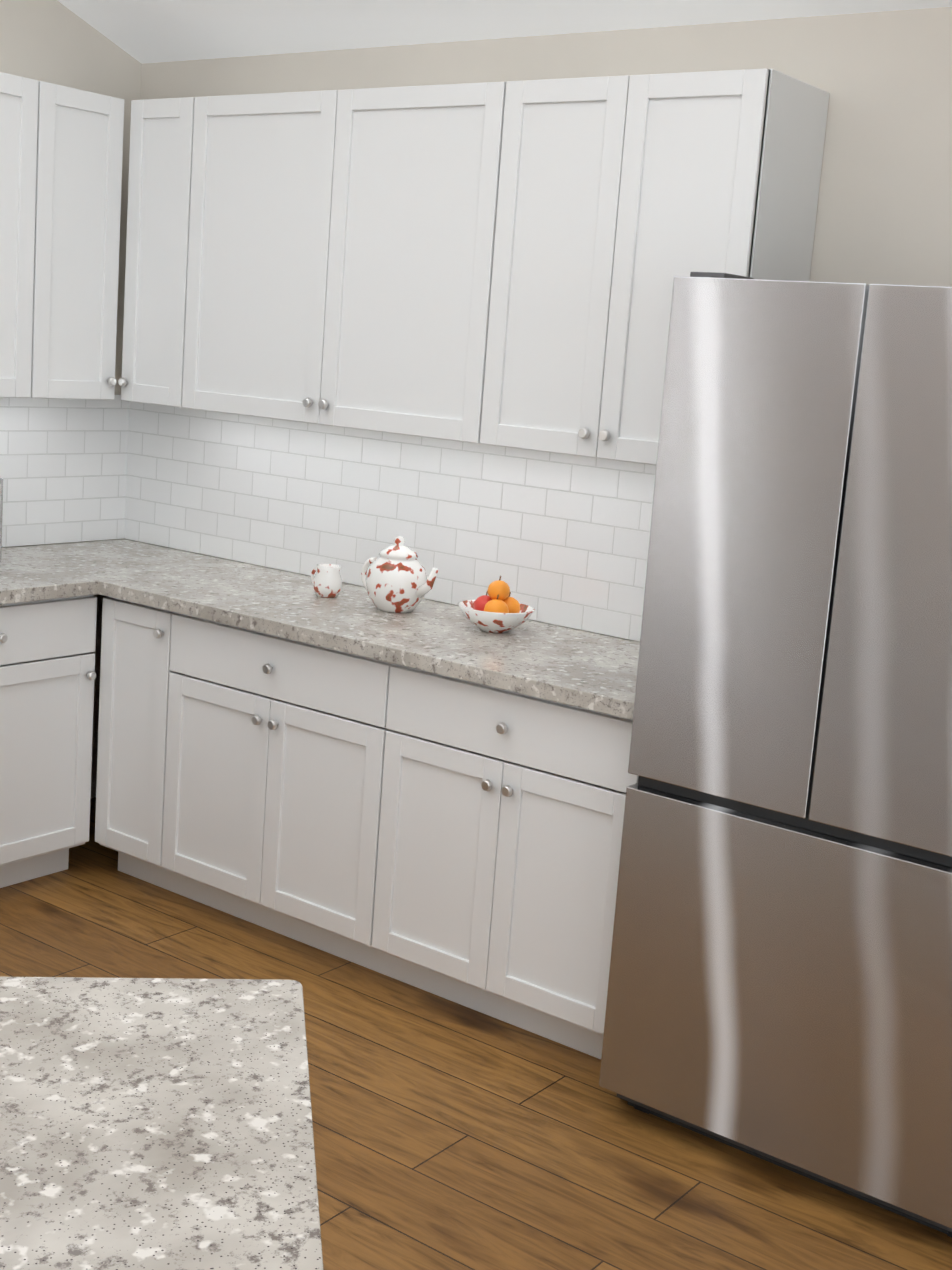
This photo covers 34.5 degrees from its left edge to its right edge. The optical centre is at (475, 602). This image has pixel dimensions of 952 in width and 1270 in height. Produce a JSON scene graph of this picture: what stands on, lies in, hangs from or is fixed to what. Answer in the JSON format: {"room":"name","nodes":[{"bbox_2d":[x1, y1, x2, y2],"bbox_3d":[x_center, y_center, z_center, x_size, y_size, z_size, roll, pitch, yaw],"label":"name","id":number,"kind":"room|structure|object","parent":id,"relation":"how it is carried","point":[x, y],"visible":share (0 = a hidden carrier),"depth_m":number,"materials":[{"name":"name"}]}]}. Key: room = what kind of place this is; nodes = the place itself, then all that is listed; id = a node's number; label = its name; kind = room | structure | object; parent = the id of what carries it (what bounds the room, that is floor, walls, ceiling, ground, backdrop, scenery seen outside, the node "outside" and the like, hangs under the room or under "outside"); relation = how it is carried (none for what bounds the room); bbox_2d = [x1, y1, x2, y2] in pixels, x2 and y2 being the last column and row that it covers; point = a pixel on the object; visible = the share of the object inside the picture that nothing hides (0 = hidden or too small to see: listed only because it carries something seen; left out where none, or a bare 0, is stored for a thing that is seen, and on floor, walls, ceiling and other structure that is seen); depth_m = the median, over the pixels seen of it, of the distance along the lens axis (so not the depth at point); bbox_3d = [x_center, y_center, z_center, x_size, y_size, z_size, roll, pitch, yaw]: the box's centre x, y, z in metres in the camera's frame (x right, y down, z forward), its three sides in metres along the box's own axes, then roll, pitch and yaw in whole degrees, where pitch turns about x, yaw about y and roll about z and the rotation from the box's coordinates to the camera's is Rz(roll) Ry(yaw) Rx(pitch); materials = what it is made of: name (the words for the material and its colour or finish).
{"room":"kitchen","nodes":[
{"label":"kitchen","id":0,"kind":"room"},
{"bbox_2d":[0,0,141,797],"bbox_3d":[-2.294,-0.616,3.871,0.120,2.940,3.830,11,12,36],"label":"wall","id":1,"kind":"structure","parent":0,"point":[57,42],"depth_m":4.89,"materials":[{"name":"paint"}]},
{"bbox_2d":[0,72,123,399],"bbox_3d":[-1.505,-1.061,4.419,0.357,0.910,0.963,11,12,36],"label":"upper cabinet","id":2,"kind":"object","parent":1,"relation":"attached to","point":[61,151],"visible":1,"depth_m":4.53,"materials":[{"name":"white wood"}]},
{"bbox_2d":[0,394,128,546],"bbox_3d":[-2.307,-0.304,3.827,0.008,0.496,3.690,11,12,36],"label":"backsplash","id":3,"kind":"structure","parent":1,"relation":"attached to","point":[63,469],"depth_m":5.07,"materials":[{"name":"tile"}]},
{"bbox_2d":[0,797,951,1269],"bbox_3d":[-2.795,1.448,0.423,18.000,0.050,10.610,11,12,36],"label":"floor","id":4,"kind":"structure","parent":0,"point":[450,1135],"depth_m":3.29,"materials":[{"name":"brown wood"}]},
{"bbox_2d":[0,595,96,887],"bbox_3d":[-1.580,0.387,4.466,0.637,0.875,0.687,11,12,36],"label":"base cabinet","id":5,"kind":"object","parent":4,"relation":"on","point":[47,667],"visible":0.98,"depth_m":4.44,"materials":[{"name":"white wood"}]},
{"bbox_2d":[0,555,91,604],"bbox_3d":[-1.559,-0.064,4.361,0.651,0.040,0.630,11,12,36],"label":"countertop","id":6,"kind":"structure","parent":5,"relation":"on","point":[20,581],"depth_m":4.38,"materials":[{"name":"white stone"}]},
{"bbox_2d":[0,478,2,562],"bbox_3d":[-1.646,-0.230,4.381,0.343,0.266,0.500,11,12,36],"label":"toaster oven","id":7,"kind":"object","parent":6,"relation":"on","point":[1,496],"visible":1,"depth_m":4.50,"materials":[{"name":"black metal"}]},
{"bbox_2d":[95,597,150,877],"bbox_3d":[-0.806,0.404,4.709,0.355,0.876,0.610,11,12,36],"label":"base cabinet","id":8,"kind":"object","parent":4,"relation":"on","point":[123,670],"depth_m":4.51,"materials":[{"name":"white wood"}]},
{"bbox_2d":[139,607,362,957],"bbox_3d":[-0.390,0.486,4.406,0.920,0.876,0.610,11,12,36],"label":"base cabinet","id":9,"kind":"object","parent":4,"relation":"on","point":[251,738],"depth_m":4.20,"materials":[{"name":"white wood"}]},
{"bbox_2d":[343,657,638,1058],"bbox_3d":[0.206,0.604,3.972,0.803,0.876,0.610,11,12,36],"label":"base cabinet","id":10,"kind":"object","parent":4,"relation":"on","point":[459,841],"depth_m":3.73,"materials":[{"name":"white wood"}]},
{"bbox_2d":[2,539,639,719],"bbox_3d":[-0.436,0.022,4.348,2.487,0.040,0.676,11,12,36],"label":"countertop","id":11,"kind":"structure","parent":10,"relation":"on","point":[596,672],"depth_m":4.12,"materials":[{"name":"white stone"}]},
{"bbox_2d":[311,564,341,597],"bbox_3d":[-0.442,-0.066,4.469,0.109,0.090,0.084,11,12,36],"label":"creamer","id":12,"kind":"object","parent":11,"relation":"on","point":[326,579],"visible":1,"depth_m":4.43,"materials":[{"name":"ceramic"}]},
{"bbox_2d":[361,536,437,612],"bbox_3d":[-0.217,-0.083,4.311,0.274,0.210,0.176,11,12,36],"label":"teapot","id":13,"kind":"object","parent":11,"relation":"on","point":[395,579],"visible":1,"depth_m":4.26,"materials":[{"name":"ceramic"}]},
{"bbox_2d":[458,600,534,632],"bbox_3d":[0.052,0.042,4.123,0.210,0.066,0.210,11,12,36],"label":"fruit bowl","id":14,"kind":"object","parent":11,"relation":"on","point":[491,622],"visible":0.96,"depth_m":4.06,"materials":[{"name":"ceramic"}]},
{"bbox_2d":[473,576,519,612],"bbox_3d":[0.052,-0.015,4.119,0.125,0.120,0.132,11,12,36],"label":"fruit","id":15,"kind":"object","parent":14,"relation":"in","point":[498,599],"visible":0.71,"depth_m":4.09,"materials":[{"name":"orange food"}]},
{"bbox_2d":[599,272,951,1237],"bbox_3d":[0.897,0.269,3.311,0.868,1.854,0.715,11,12,36],"label":"refrigerator","id":16,"kind":"object","parent":4,"relation":"on","point":[779,992],"visible":1,"depth_m":3.05,"materials":[{"name":"grey metal"}]},
{"bbox_3d":[-1.676,0.774,2.117,3.339,0.879,1.158,11,12,36],"label":"base cabinet","id":17,"kind":"object","parent":4,"relation":"on","visible":0},
{"bbox_2d":[0,977,322,1269],"bbox_3d":[-1.487,0.344,1.970,3.676,0.040,1.636,11,12,36],"label":"countertop","id":18,"kind":"structure","parent":17,"relation":"on","point":[156,1123],"depth_m":1.46,"materials":[{"name":"white stone"}]},
{"bbox_2d":[58,0,951,63],"bbox_3d":[-2.689,-1.159,-0.138,18.400,0.402,10.710,11,12,36],"label":"ceiling","id":19,"kind":"structure","parent":0,"point":[148,31],"depth_m":4.34,"materials":[{"name":"paint"}]},
{"bbox_2d":[128,7,951,641],"bbox_3d":[0.202,-0.506,4.326,3.610,2.940,0.140,11,12,36],"label":"wall","id":20,"kind":"structure","parent":0,"point":[884,197],"depth_m":3.68,"materials":[{"name":"paint"}]},
{"bbox_2d":[118,98,173,404],"bbox_3d":[-0.848,-1.068,4.752,0.336,0.910,0.331,11,12,36],"label":"upper cabinet","id":21,"kind":"object","parent":20,"relation":"attached to","point":[148,211],"depth_m":4.67,"materials":[{"name":"white wood"}]},
{"bbox_2d":[162,83,477,440],"bbox_3d":[-0.311,-0.962,4.361,1.242,0.910,0.331,11,12,36],"label":"upper cabinet","id":22,"kind":"object","parent":20,"relation":"attached to","point":[316,240],"depth_m":4.25,"materials":[{"name":"white wood"}]},
{"bbox_2d":[124,401,656,640],"bbox_3d":[-0.221,-0.275,4.576,2.462,0.496,0.008,11,12,36],"label":"backsplash","id":23,"kind":"structure","parent":20,"relation":"attached to","point":[558,539],"depth_m":4.56,"materials":[{"name":"tile"}]},
{"bbox_2d":[454,68,829,464],"bbox_3d":[0.404,-0.821,3.840,0.782,0.910,0.331,11,12,36],"label":"upper cabinet","id":24,"kind":"object","parent":20,"relation":"attached to","point":[500,264],"depth_m":3.70,"materials":[{"name":"white wood"}]}
]}

